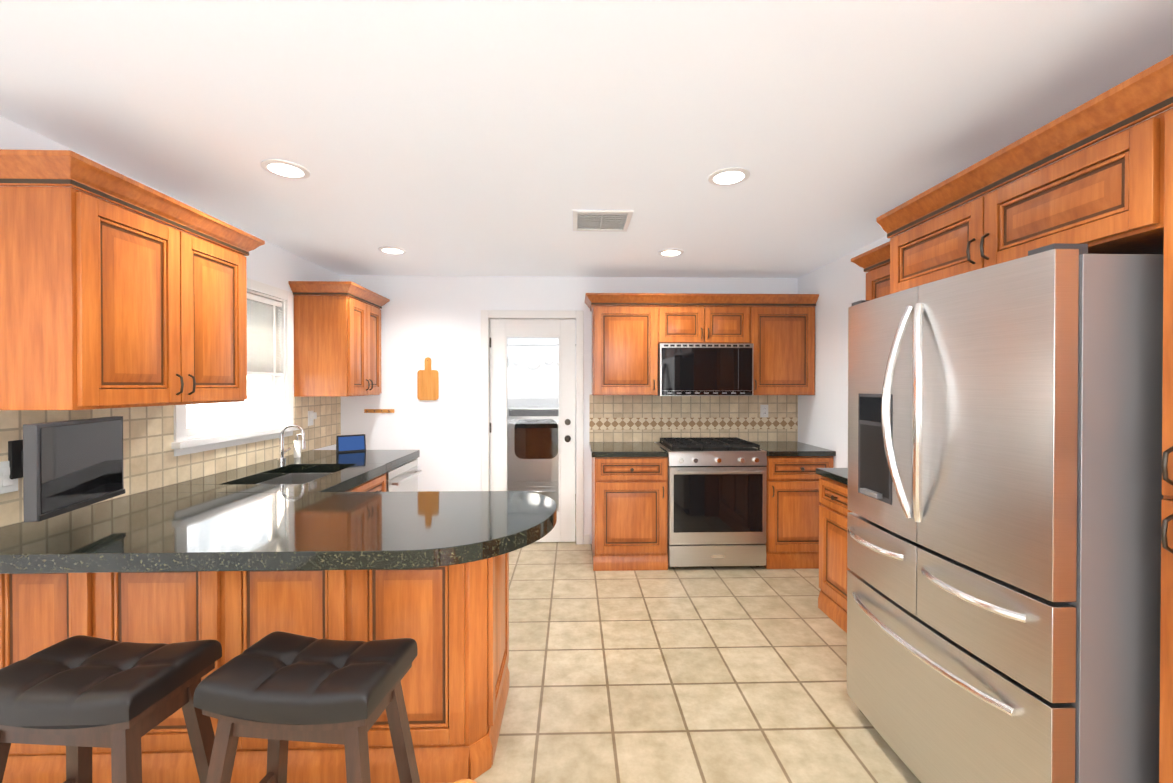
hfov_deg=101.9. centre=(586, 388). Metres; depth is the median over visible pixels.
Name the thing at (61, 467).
wall-mounted tv
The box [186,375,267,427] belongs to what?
backdrop
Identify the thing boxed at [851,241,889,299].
upper cabinet
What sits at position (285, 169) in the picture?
recessed light
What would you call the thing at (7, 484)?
outlet
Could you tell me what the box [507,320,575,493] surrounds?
wall
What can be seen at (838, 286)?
wall
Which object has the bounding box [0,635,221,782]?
stool
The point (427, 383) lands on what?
cutting board
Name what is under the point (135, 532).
countertop
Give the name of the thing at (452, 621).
base cabinet
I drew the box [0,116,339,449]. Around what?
wall
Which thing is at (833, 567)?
base cabinet
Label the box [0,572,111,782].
base cabinet
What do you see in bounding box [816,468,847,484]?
countertop
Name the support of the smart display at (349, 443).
on the countertop at (135, 532)
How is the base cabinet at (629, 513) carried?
on the floor
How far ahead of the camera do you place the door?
4.32 m
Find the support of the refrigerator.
on the floor
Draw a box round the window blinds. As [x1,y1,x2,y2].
[247,293,282,375]
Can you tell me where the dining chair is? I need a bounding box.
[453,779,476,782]
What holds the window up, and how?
in the wall at (269, 263)
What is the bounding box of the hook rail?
[364,409,393,412]
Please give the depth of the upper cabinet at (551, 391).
5.59 m
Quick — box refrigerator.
[847,243,1163,782]
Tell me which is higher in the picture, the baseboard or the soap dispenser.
the soap dispenser
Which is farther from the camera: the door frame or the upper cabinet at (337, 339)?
the door frame
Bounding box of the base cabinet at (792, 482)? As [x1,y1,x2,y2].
[764,456,833,568]
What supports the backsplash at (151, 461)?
attached to the wall at (269, 263)
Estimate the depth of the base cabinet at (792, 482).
3.71 m
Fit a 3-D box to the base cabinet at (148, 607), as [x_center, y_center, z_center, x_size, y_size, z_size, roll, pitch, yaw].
[-1.529,0.991,1.958,0.586,0.860,0.550,0,0,-2]
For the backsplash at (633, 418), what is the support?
attached to the wall at (436, 320)
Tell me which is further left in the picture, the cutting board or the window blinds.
the window blinds
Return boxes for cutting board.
[417,357,438,399]
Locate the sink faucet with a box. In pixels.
[277,424,305,462]
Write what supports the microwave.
attached to the upper cabinet at (631, 332)
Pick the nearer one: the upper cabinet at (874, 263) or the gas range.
the upper cabinet at (874, 263)
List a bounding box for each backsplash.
[0,397,340,526]
[589,395,797,441]
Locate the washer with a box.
[507,405,558,510]
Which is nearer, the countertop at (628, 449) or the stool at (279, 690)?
the stool at (279, 690)
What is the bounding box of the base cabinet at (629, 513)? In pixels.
[592,457,667,570]
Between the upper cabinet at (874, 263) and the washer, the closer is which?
the upper cabinet at (874, 263)
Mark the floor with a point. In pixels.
(714, 674)
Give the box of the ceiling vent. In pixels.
[573,210,633,231]
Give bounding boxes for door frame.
[481,310,583,544]
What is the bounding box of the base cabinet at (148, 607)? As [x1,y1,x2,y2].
[112,571,243,782]
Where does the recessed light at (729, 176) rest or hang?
in the ceiling
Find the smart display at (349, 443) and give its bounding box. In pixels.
[336,434,365,452]
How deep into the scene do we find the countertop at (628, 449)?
3.80 m
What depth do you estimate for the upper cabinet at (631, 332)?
3.97 m
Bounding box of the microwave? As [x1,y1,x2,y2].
[655,343,753,395]
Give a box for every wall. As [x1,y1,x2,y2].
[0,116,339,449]
[340,275,797,543]
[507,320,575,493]
[797,107,1172,467]
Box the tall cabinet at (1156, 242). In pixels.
[1144,55,1172,782]
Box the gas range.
[655,437,766,567]
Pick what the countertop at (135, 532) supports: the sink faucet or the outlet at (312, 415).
the sink faucet
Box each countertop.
[0,450,419,573]
[168,486,556,571]
[589,442,835,456]
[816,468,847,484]
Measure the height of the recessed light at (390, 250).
0.008 m
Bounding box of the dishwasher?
[384,459,421,491]
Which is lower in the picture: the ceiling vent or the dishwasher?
the dishwasher
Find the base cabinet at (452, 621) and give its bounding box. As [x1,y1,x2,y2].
[368,553,508,782]
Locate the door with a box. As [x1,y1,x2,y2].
[489,319,574,541]
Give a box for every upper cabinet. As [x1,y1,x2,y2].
[0,149,264,409]
[288,281,389,396]
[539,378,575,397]
[585,293,818,394]
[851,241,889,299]
[884,63,1159,293]
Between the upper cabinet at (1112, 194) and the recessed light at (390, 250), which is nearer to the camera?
the upper cabinet at (1112, 194)
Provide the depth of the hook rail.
4.22 m
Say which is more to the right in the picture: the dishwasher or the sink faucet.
the dishwasher
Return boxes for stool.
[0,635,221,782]
[193,631,419,782]
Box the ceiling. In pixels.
[0,0,1172,277]
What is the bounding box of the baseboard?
[584,534,589,543]
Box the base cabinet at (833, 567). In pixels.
[818,476,851,632]
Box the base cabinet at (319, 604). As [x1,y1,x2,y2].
[240,570,371,782]
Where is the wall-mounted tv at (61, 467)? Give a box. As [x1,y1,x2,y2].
[8,416,124,521]
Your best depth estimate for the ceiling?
1.68 m
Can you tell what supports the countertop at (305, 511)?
on the base cabinet at (148, 607)
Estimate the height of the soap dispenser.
0.169 m
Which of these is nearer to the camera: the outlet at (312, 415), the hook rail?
the outlet at (312, 415)
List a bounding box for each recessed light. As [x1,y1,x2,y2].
[261,159,309,178]
[378,246,406,253]
[658,249,683,256]
[708,167,749,185]
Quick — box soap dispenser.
[294,434,300,457]
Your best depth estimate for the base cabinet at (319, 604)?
1.70 m
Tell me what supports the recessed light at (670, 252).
in the ceiling
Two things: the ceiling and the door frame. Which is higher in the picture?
the ceiling
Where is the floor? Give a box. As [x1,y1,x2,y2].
[474,494,920,782]
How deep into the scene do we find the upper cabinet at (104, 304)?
1.71 m
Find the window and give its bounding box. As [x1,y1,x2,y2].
[171,278,298,455]
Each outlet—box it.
[0,461,17,493]
[308,411,316,425]
[760,405,767,416]
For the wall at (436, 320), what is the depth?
4.26 m
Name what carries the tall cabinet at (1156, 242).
on the floor

